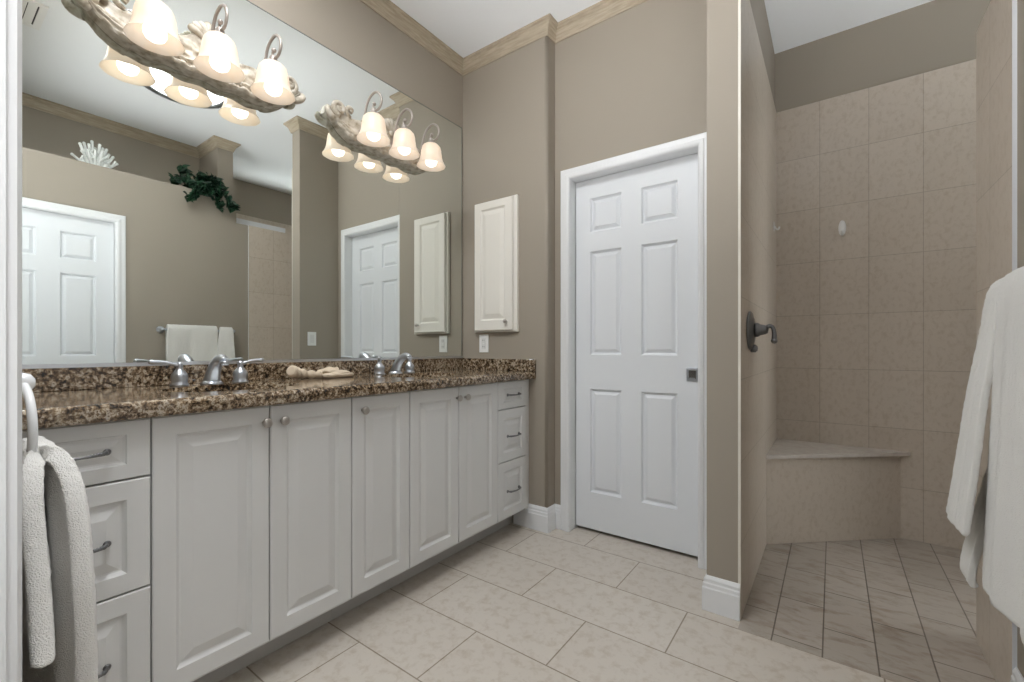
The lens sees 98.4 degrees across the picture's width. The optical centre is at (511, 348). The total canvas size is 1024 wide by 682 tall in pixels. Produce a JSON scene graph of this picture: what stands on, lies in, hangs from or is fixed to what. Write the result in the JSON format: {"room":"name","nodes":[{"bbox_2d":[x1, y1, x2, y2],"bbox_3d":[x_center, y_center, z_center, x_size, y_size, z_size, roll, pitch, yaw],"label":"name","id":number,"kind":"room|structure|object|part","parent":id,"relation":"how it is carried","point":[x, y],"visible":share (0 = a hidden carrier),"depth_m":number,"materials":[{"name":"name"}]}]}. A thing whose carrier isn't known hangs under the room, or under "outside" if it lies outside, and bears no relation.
{"room":"bathroom","nodes":[
{"label":"bathroom","id":0,"kind":"room"},
{"bbox_2d":[33,0,462,368],"bbox_3d":[-0.949,-0.413,2.170,0.116,2.940,2.440,0,0,36],"label":"wall","id":1,"kind":"structure","parent":0,"point":[351,29],"depth_m":2.38,"materials":[{"name":"beige paint"}]},
{"bbox_2d":[22,0,462,368],"bbox_3d":[-0.939,-0.698,2.075,0.012,1.517,2.080,0,0,36],"label":"wall mirror","id":2,"kind":"object","parent":1,"relation":"attached to","point":[170,215],"visible":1,"depth_m":1.75,"materials":[{"name":"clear silvered mirror glass"}]},
{"bbox_2d":[75,0,305,108],"bbox_3d":[-1.105,-1.143,1.651,0.230,0.241,0.771,0,0,36],"label":"vanity light","id":3,"kind":"object","parent":2,"relation":"attached to","point":[207,54],"visible":1,"depth_m":1.61,"materials":[{"name":"beige glass"}]},
{"bbox_3d":[-1.191,-1.088,1.476,0.162,0.122,0.158,0,0,36],"label":"lamp shade","id":4,"kind":"part","parent":3,"relation":"part of","materials":[{"name":"white glass"}]},
{"bbox_3d":[-1.191,-1.081,1.476,0.066,0.116,0.065,0,0,36],"label":"bulb","id":5,"kind":"part","parent":3,"relation":"part of","materials":[{"name":"white glass"}]},
{"bbox_3d":[-1.078,-1.088,1.631,0.162,0.122,0.158,0,0,36],"label":"lamp shade","id":6,"kind":"part","parent":3,"relation":"part of","materials":[{"name":"white glass"}]},
{"bbox_3d":[-1.078,-1.081,1.631,0.066,0.116,0.065,0,0,36],"label":"bulb","id":7,"kind":"part","parent":3,"relation":"part of","materials":[{"name":"white glass"}]},
{"bbox_3d":[-1.099,-1.172,1.647,0.185,0.184,0.026,0,0,36],"label":"arm","id":8,"kind":"part","parent":3,"relation":"part of","materials":[{"name":"grey metal"}]},
{"bbox_3d":[-0.965,-1.088,1.787,0.162,0.122,0.158,0,0,36],"label":"lamp shade","id":9,"kind":"part","parent":3,"relation":"part of","materials":[{"name":"white glass"}]},
{"bbox_3d":[-0.965,-1.081,1.787,0.066,0.116,0.065,0,0,36],"label":"bulb","id":10,"kind":"part","parent":3,"relation":"part of","materials":[{"name":"white glass"}]},
{"bbox_3d":[-0.986,-1.172,1.803,0.185,0.184,0.026,0,0,36],"label":"arm","id":11,"kind":"part","parent":3,"relation":"part of","materials":[{"name":"grey metal"}]},
{"bbox_2d":[325,91,445,172],"bbox_3d":[-0.596,-1.143,2.354,0.230,0.241,0.771,0,0,36],"label":"vanity light","id":12,"kind":"object","parent":2,"relation":"attached to","point":[375,134],"visible":1,"depth_m":2.28,"materials":[{"name":"white glass"}]},
{"bbox_3d":[-0.702,-1.172,2.194,0.185,0.184,0.026,0,0,36],"label":"arm","id":13,"kind":"part","parent":12,"relation":"part of","materials":[{"name":"grey metal"}]},
{"bbox_3d":[-0.681,-1.088,2.178,0.162,0.122,0.158,0,0,36],"label":"lamp shade","id":14,"kind":"part","parent":12,"relation":"part of","materials":[{"name":"white glass"}]},
{"bbox_3d":[-0.681,-1.081,2.178,0.066,0.116,0.065,0,0,36],"label":"bulb","id":15,"kind":"part","parent":12,"relation":"part of","materials":[{"name":"white glass"}]},
{"bbox_3d":[-0.589,-1.172,2.349,0.185,0.184,0.026,0,0,36],"label":"arm","id":16,"kind":"part","parent":12,"relation":"part of","materials":[{"name":"grey metal"}]},
{"bbox_3d":[-0.568,-1.088,2.334,0.162,0.122,0.158,0,0,36],"label":"lamp shade","id":17,"kind":"part","parent":12,"relation":"part of","materials":[{"name":"white glass"}]},
{"bbox_3d":[-0.568,-1.081,2.334,0.066,0.116,0.065,0,0,36],"label":"bulb","id":18,"kind":"part","parent":12,"relation":"part of","materials":[{"name":"white glass"}]},
{"bbox_3d":[-0.476,-1.172,2.505,0.185,0.184,0.026,0,0,36],"label":"arm","id":19,"kind":"part","parent":12,"relation":"part of","materials":[{"name":"grey metal"}]},
{"bbox_3d":[-0.455,-1.081,2.490,0.066,0.116,0.065,0,0,36],"label":"bulb","id":20,"kind":"part","parent":12,"relation":"part of","materials":[{"name":"white glass"}]},
{"bbox_3d":[-0.455,-1.088,2.490,0.162,0.122,0.158,0,0,36],"label":"lamp shade","id":21,"kind":"part","parent":12,"relation":"part of","materials":[{"name":"white glass"}]},
{"bbox_2d":[22,358,463,391],"bbox_3d":[-0.930,0.097,2.074,0.020,0.072,2.094,0,0,36],"label":"backsplash","id":22,"kind":"structure","parent":1,"relation":"attached to","point":[82,378],"depth_m":1.61,"materials":[{"name":"brown stone"}]},
{"bbox_2d":[463,36,554,521],"bbox_3d":[0.008,-0.413,2.836,0.653,2.940,0.239,0,0,36],"label":"wall","id":23,"kind":"structure","parent":0,"point":[509,101],"depth_m":2.63,"materials":[{"name":"beige paint"}]},
{"bbox_2d":[479,334,488,351],"bbox_3d":[-0.180,-0.033,2.818,0.074,0.114,0.009,0,0,36],"label":"wall outlet","id":24,"kind":"object","parent":23,"relation":"attached to","point":[483,339],"visible":1,"depth_m":2.81,"materials":[{"name":"white plastic"}]},
{"bbox_2d":[482,338,485,348],"bbox_3d":[-0.181,-0.033,2.816,0.033,0.068,0.002,0,0,36],"label":"receptacle","id":25,"kind":"object","parent":24,"relation":"attached to","point":[483,339],"depth_m":2.81,"materials":[{"name":"grey plastic"}]},
{"bbox_2d":[475,194,518,332],"bbox_3d":[-0.112,-0.513,2.732,0.335,0.821,0.068,0,0,36],"label":"medicine cabinet","id":26,"kind":"object","parent":23,"relation":"attached to","point":[496,221],"visible":1,"depth_m":2.71,"materials":[{"name":"white paint"}]},
{"bbox_2d":[360,0,647,75],"bbox_3d":[-0.210,-1.843,1.607,1.742,0.078,2.184,0,0,36],"label":"trim","id":27,"kind":"structure","parent":23,"relation":"attached to","point":[603,10],"depth_m":2.56,"materials":[{"name":"beige wood"}]},
{"bbox_2d":[513,504,560,532],"bbox_3d":[0.150,0.987,2.631,0.274,0.139,0.103,0,0,36],"label":"baseboard","id":28,"kind":"structure","parent":23,"relation":"attached to","point":[535,517],"depth_m":2.58,"materials":[{"name":"white wood"}]},
{"bbox_2d":[219,522,995,681],"bbox_3d":[0.564,1.087,1.289,3.600,0.060,4.050,0,0,36],"label":"floor","id":29,"kind":"structure","parent":0,"point":[518,603],"depth_m":1.71,"materials":[{"name":"beige tile"}]},
{"bbox_2d":[22,418,149,681],"bbox_3d":[-1.234,0.618,1.186,0.566,0.878,0.296,0,0,36],"label":"vanity cabinet","id":30,"kind":"object","parent":29,"relation":"on","point":[112,459],"visible":0.48,"depth_m":1.11,"materials":[{"name":"white paint"}]},
{"bbox_3d":[-1.037,0.774,1.048,0.019,0.306,0.285,0,0,36],"label":"drawer","id":31,"kind":"part","parent":30,"relation":"part of","materials":[{"name":"white paint"}]},
{"bbox_3d":[-1.037,0.255,1.048,0.019,0.148,0.285,0,0,36],"label":"drawer","id":32,"kind":"part","parent":30,"relation":"part of","materials":[{"name":"white paint"}]},
{"bbox_3d":[-1.015,0.254,1.035,0.034,0.017,0.123,0,0,36],"label":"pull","id":33,"kind":"part","parent":30,"relation":"part of","materials":[{"name":"grey metal"}]},
{"bbox_3d":[-1.015,0.480,1.035,0.034,0.017,0.123,0,0,36],"label":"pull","id":34,"kind":"part","parent":30,"relation":"part of","materials":[{"name":"grey metal"}]},
{"bbox_3d":[-1.015,0.783,1.035,0.034,0.017,0.123,0,0,36],"label":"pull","id":35,"kind":"part","parent":30,"relation":"part of","materials":[{"name":"grey metal"}]},
{"bbox_3d":[-1.037,0.475,1.048,0.019,0.283,0.285,0,0,36],"label":"drawer","id":36,"kind":"part","parent":30,"relation":"part of","materials":[{"name":"white paint"}]},
{"bbox_2d":[149,397,350,681],"bbox_3d":[-0.972,0.618,1.548,0.564,0.878,0.596,0,0,36],"label":"vanity cabinet","id":37,"kind":"object","parent":29,"relation":"on","point":[250,508],"visible":0.89,"depth_m":1.35,"materials":[{"name":"white paint"}]},
{"bbox_3d":[-0.864,0.554,1.287,0.019,0.746,0.297,0,0,36],"label":"door","id":38,"kind":"part","parent":37,"relation":"part of","materials":[{"name":"white paint"}]},
{"bbox_3d":[-0.765,0.231,1.379,0.032,0.030,0.031,0,0,36],"label":"knob","id":39,"kind":"part","parent":37,"relation":"part of","materials":[{"name":"silver metal"}]},
{"bbox_3d":[-0.733,0.231,1.424,0.032,0.030,0.031,0,0,36],"label":"knob","id":40,"kind":"part","parent":37,"relation":"part of","materials":[{"name":"silver metal"}]},
{"bbox_3d":[-0.689,0.554,1.528,0.019,0.746,0.292,0,0,36],"label":"door","id":41,"kind":"part","parent":37,"relation":"part of","materials":[{"name":"white paint"}]},
{"bbox_2d":[332,392,408,619],"bbox_3d":[-0.715,0.618,1.902,0.564,0.878,0.277,0,0,36],"label":"vanity cabinet","id":42,"kind":"object","parent":29,"relation":"on","point":[379,423],"visible":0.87,"depth_m":1.75,"materials":[{"name":"white paint"}]},
{"bbox_3d":[-0.555,0.233,1.669,0.032,0.030,0.031,0,0,36],"label":"knob","id":43,"kind":"part","parent":42,"relation":"part of","materials":[{"name":"silver metal"}]},
{"bbox_3d":[-0.530,0.560,1.768,0.001,0.764,0.277,0,0,36],"label":"frame","id":44,"kind":"part","parent":42,"relation":"part of","materials":[{"name":"white paint"}]},
{"bbox_3d":[-0.520,0.554,1.761,0.019,0.746,0.274,0,0,36],"label":"door","id":45,"kind":"part","parent":42,"relation":"part of","materials":[{"name":"white paint"}]},
{"bbox_2d":[390,383,496,587],"bbox_3d":[-0.456,0.618,2.260,0.564,0.878,0.605,0,0,36],"label":"vanity cabinet","id":46,"kind":"object","parent":29,"relation":"on","point":[453,430],"visible":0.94,"depth_m":2.08,"materials":[{"name":"white paint"}]},
{"bbox_2d":[22,358,535,430],"bbox_3d":[-0.706,0.119,1.911,0.574,0.116,2.094,0,0,36],"label":"countertop","id":47,"kind":"structure","parent":46,"relation":"on","point":[82,395],"depth_m":1.51,"materials":[{"name":"brown stone"}]},
{"bbox_2d":[148,354,263,386],"bbox_3d":[-1.090,0.076,1.633,0.160,0.112,0.376,0,0,36],"label":"faucet","id":48,"kind":"object","parent":47,"relation":"on","point":[179,377],"visible":1,"depth_m":1.62,"materials":[{"name":"grey metal"}]},
{"bbox_3d":[-1.216,0.053,1.548,0.018,0.031,0.091,0,0,44],"label":"lever","id":49,"kind":"part","parent":48,"relation":"part of","materials":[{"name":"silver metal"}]},
{"bbox_3d":[-1.187,0.090,1.579,0.057,0.086,0.056,0,0,36],"label":"handle","id":50,"kind":"part","parent":48,"relation":"part of","materials":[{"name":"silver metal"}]},
{"bbox_3d":[-1.090,0.076,1.633,0.160,0.112,0.072,0,0,36],"label":"spout","id":51,"kind":"part","parent":48,"relation":"part of","materials":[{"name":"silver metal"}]},
{"bbox_3d":[-1.069,0.090,1.741,0.057,0.086,0.056,0,0,36],"label":"handle","id":52,"kind":"part","parent":48,"relation":"part of","materials":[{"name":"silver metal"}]},
{"bbox_3d":[-1.042,0.053,1.775,0.019,0.031,0.091,0,0,36],"label":"lever","id":53,"kind":"part","parent":48,"relation":"part of","materials":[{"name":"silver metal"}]},
{"bbox_2d":[286,365,353,378],"bbox_3d":[-0.859,0.101,1.990,0.110,0.062,0.308,0,0,36],"label":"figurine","id":54,"kind":"object","parent":47,"relation":"on","point":[292,371],"visible":0.99,"depth_m":1.96,"materials":[{"name":"beige ceramic"}]},
{"bbox_2d":[374,353,414,374],"bbox_3d":[-0.594,0.076,2.317,0.160,0.112,0.286,0,0,36],"label":"faucet","id":55,"kind":"object","parent":47,"relation":"on","point":[379,368],"visible":1,"depth_m":2.32,"materials":[{"name":"grey metal"}]},
{"bbox_3d":[-0.682,0.090,2.276,0.057,0.086,0.056,0,0,36],"label":"handle","id":56,"kind":"part","parent":55,"relation":"part of","materials":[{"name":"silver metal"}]},
{"bbox_3d":[-0.585,0.076,2.329,0.160,0.112,0.072,0,0,36],"label":"spout","id":57,"kind":"part","parent":55,"relation":"part of","materials":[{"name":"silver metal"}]},
{"bbox_3d":[-0.565,0.090,2.438,0.057,0.086,0.056,0,0,36],"label":"handle","id":58,"kind":"part","parent":55,"relation":"part of","materials":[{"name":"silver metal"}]},
{"bbox_3d":[-0.350,0.554,1.995,0.019,0.746,0.298,0,0,36],"label":"door","id":59,"kind":"part","parent":46,"relation":"part of","materials":[{"name":"white paint"}]},
{"bbox_3d":[-0.270,0.560,2.126,0.001,0.764,0.605,0,0,36],"label":"frame","id":60,"kind":"part","parent":46,"relation":"part of","materials":[{"name":"white paint"}]},
{"bbox_3d":[-0.250,0.234,2.090,0.032,0.030,0.031,0,0,36],"label":"knob","id":61,"kind":"part","parent":46,"relation":"part of","materials":[{"name":"silver metal"}]},
{"bbox_3d":[-0.216,0.234,2.137,0.032,0.030,0.031,0,0,36],"label":"knob","id":62,"kind":"part","parent":46,"relation":"part of","materials":[{"name":"silver metal"}]},
{"bbox_3d":[-0.172,0.554,2.241,0.019,0.746,0.301,0,0,36],"label":"door","id":63,"kind":"part","parent":46,"relation":"part of","materials":[{"name":"white paint"}]},
{"bbox_2d":[479,379,528,539],"bbox_3d":[-0.185,0.618,2.633,0.566,0.878,0.313,0,0,36],"label":"vanity cabinet","id":64,"kind":"object","parent":29,"relation":"on","point":[512,396],"visible":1,"depth_m":2.47,"materials":[{"name":"white paint"}]},
{"bbox_3d":[-0.002,0.774,2.475,0.019,0.306,0.271,0,0,36],"label":"drawer","id":65,"kind":"part","parent":64,"relation":"part of","materials":[{"name":"white paint"}]},
{"bbox_3d":[-0.002,0.475,2.475,0.019,0.283,0.271,0,0,36],"label":"drawer","id":66,"kind":"part","parent":64,"relation":"part of","materials":[{"name":"white paint"}]},
{"bbox_3d":[-0.002,0.255,2.475,0.019,0.148,0.271,0,0,36],"label":"drawer","id":67,"kind":"part","parent":64,"relation":"part of","materials":[{"name":"white paint"}]},
{"bbox_3d":[0.018,0.783,2.460,0.034,0.017,0.123,0,0,36],"label":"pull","id":68,"kind":"part","parent":64,"relation":"part of","materials":[{"name":"grey metal"}]},
{"bbox_2d":[766,438,910,543],"bbox_3d":[1.779,0.814,2.404,0.638,0.485,0.556,0,0,36],"label":"shower bench","id":69,"kind":"object","parent":29,"relation":"on","point":[816,492],"visible":1,"depth_m":2.43,"materials":[{"name":"tile"}]},
{"bbox_3d":[1.779,0.581,2.404,0.638,0.020,0.556,0,0,36],"label":"seat","id":70,"kind":"part","parent":69,"relation":"part of","materials":[{"name":"beige stone"}]},
{"bbox_2d":[555,0,706,504],"bbox_3d":[0.670,-0.413,2.410,0.917,2.940,0.151,0,0,36],"label":"wall","id":71,"kind":"structure","parent":0,"point":[635,79],"depth_m":2.37,"materials":[{"name":"beige paint"}]},
{"bbox_2d":[561,132,706,569],"bbox_3d":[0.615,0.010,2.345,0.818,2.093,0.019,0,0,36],"label":"trim","id":72,"kind":"structure","parent":71,"relation":"attached to","point":[699,140],"depth_m":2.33,"materials":[{"name":"white wood"}]},
{"bbox_2d":[576,153,697,556],"bbox_3d":[0.665,0.031,2.412,0.696,2.016,0.044,0,0,36],"label":"door","id":73,"kind":"structure","parent":71,"relation":"in","point":[637,228],"depth_m":2.38,"materials":[{"name":"white paint"}]},
{"bbox_3d":[0.905,0.130,2.218,0.058,0.067,0.006,0,0,36],"label":"handle","id":74,"kind":"part","parent":73,"relation":"part of","materials":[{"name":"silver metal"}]},
{"bbox_2d":[390,0,933,57],"bbox_3d":[0.749,-1.933,1.544,3.600,0.100,3.420,0,0,36],"label":"ceiling","id":75,"kind":"structure","parent":0,"point":[465,26],"depth_m":2.49,"materials":[{"name":"white paint"}]},
{"bbox_2d":[707,0,774,582],"bbox_3d":[1.269,-0.413,2.358,0.114,2.940,1.472,0,0,36],"label":"wall partition","id":76,"kind":"structure","parent":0,"point":[722,15],"depth_m":1.76,"materials":[{"name":"beige paint"}]},
{"bbox_2d":[702,573,739,621],"bbox_3d":[0.916,0.987,1.913,0.138,0.139,0.384,0,0,29],"label":"baseboard","id":77,"kind":"structure","parent":76,"relation":"attached to","point":[720,596],"depth_m":1.75,"materials":[{"name":"white wood"}]},
{"bbox_2d":[738,0,775,619],"bbox_3d":[1.284,-0.223,2.273,0.010,2.559,1.351,0,0,36],"label":"shower wall","id":78,"kind":"structure","parent":76,"relation":"attached to","point":[756,106],"depth_m":2.00,"materials":[{"name":"beige tile"}]},
{"bbox_2d":[746,311,777,351],"bbox_3d":[1.061,-0.072,1.868,0.105,0.177,0.166,0,0,36],"label":"shower valve","id":79,"kind":"object","parent":78,"relation":"attached to","point":[753,329],"visible":1,"depth_m":1.85,"materials":[{"name":"grey metal"}]},
{"bbox_3d":[1.068,-0.065,1.859,0.084,0.089,0.060,0,0,36],"label":"lever","id":80,"kind":"part","parent":79,"relation":"part of","materials":[{"name":"grey metal"}]},
{"bbox_2d":[773,222,779,230],"bbox_3d":[1.596,-0.738,2.665,0.036,0.054,0.028,0,0,36],"label":"wall hook","id":81,"kind":"object","parent":78,"relation":"attached to","point":[774,226],"visible":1,"depth_m":2.66,"materials":[{"name":"white plastic"}]},
{"bbox_2d":[775,0,990,112],"bbox_3d":[2.442,-0.413,2.346,1.800,2.940,0.115,0,0,36],"label":"wall","id":82,"kind":"structure","parent":0,"point":[936,34],"depth_m":2.52,"materials":[{"name":"beige paint"}]},
{"bbox_2d":[776,59,975,549],"bbox_3d":[2.370,-0.223,2.323,1.690,2.559,0.006,0,0,36],"label":"wall tile","id":83,"kind":"structure","parent":82,"relation":"attached to","point":[876,321],"depth_m":2.50,"materials":[{"name":"beige tile"}]},
{"bbox_2d":[838,220,845,235],"bbox_3d":[1.944,-0.713,2.611,0.037,0.092,0.034,0,0,-25],"label":"wall hook","id":84,"kind":"object","parent":83,"relation":"attached to","point":[842,225],"visible":1,"depth_m":2.61,"materials":[{"name":"white plastic"}]},
{"bbox_2d":[1017,0,1023,677],"bbox_3d":[1.117,-0.148,0.407,0.470,2.410,1.800,0,0,36],"label":"wall","id":85,"kind":"structure","parent":0,"point":[1020,3],"depth_m":1.25,"materials":[{"name":"beige paint"}]},
{"bbox_2d":[976,0,1016,681],"bbox_3d":[1.615,-0.043,1.400,0.130,2.199,0.393,0,0,36],"label":"wall tile","id":86,"kind":"structure","parent":85,"relation":"attached to","point":[996,34],"depth_m":1.42,"materials":[{"name":"tile"}]},
{"bbox_2d":[1010,667,1023,681],"bbox_3d":[1.199,0.987,0.933,0.015,0.139,0.852,0,0,36],"label":"baseboard","id":87,"kind":"structure","parent":85,"relation":"attached to","point":[1016,676],"depth_m":1.26,"materials":[{"name":"white wood"}]},
{"bbox_3d":[-0.420,-0.413,0.345,2.884,2.940,0.105,0,0,36],"label":"wall","id":88,"kind":"structure","parent":0,"visible":0},
{"bbox_2d":[0,0,21,681],"bbox_3d":[-0.785,0.012,0.622,0.070,2.090,0.125,0,0,36],"label":"trim","id":89,"kind":"structure","parent":88,"relation":"attached to","point":[10,10],"depth_m":0.64,"materials":[{"name":"white wood"}]},
{"bbox_2d":[22,373,37,451],"bbox_3d":[-0.942,0.141,0.830,0.179,0.200,0.066,0,0,36],"label":"towel ring","id":90,"kind":"object","parent":88,"relation":"attached to","point":[28,381],"visible":0.44,"depth_m":0.80,"materials":[{"name":"white ceramic"}]},
{"bbox_3d":[-0.942,0.065,0.830,0.048,0.048,0.066,0,0,36],"label":"post","id":91,"kind":"part","parent":90,"relation":"part of","materials":[{"name":"white ceramic"}]},
{"bbox_2d":[22,435,98,681],"bbox_3d":[-0.885,0.507,0.842,0.376,0.660,0.095,0,0,36],"label":"hand towel","id":92,"kind":"object","parent":90,"relation":"hanging from","point":[60,644],"visible":0.84,"depth_m":0.78,"materials":[{"name":"white fabric"}]},
{"bbox_3d":[1.189,-0.155,0.966,0.068,0.054,0.570,0,0,36],"label":"towel bar","id":93,"kind":"object","parent":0,"visible":0},
{"bbox_2d":[946,277,1003,587],"bbox_3d":[1.230,0.216,1.131,0.166,0.814,0.186,0,0,36],"label":"bath towel","id":94,"kind":"object","parent":93,"relation":"hanging from","point":[969,519],"visible":0.65,"depth_m":1.14,"materials":[{"name":"white fabric"}]},
{"bbox_2d":[982,266,1023,644],"bbox_3d":[1.116,0.202,0.936,0.113,0.801,0.384,0,0,36],"label":"bath towel","id":95,"kind":"object","parent":93,"relation":"hanging from","point":[1003,541],"visible":1,"depth_m":1.00,"materials":[{"name":"white fabric"}]}
]}

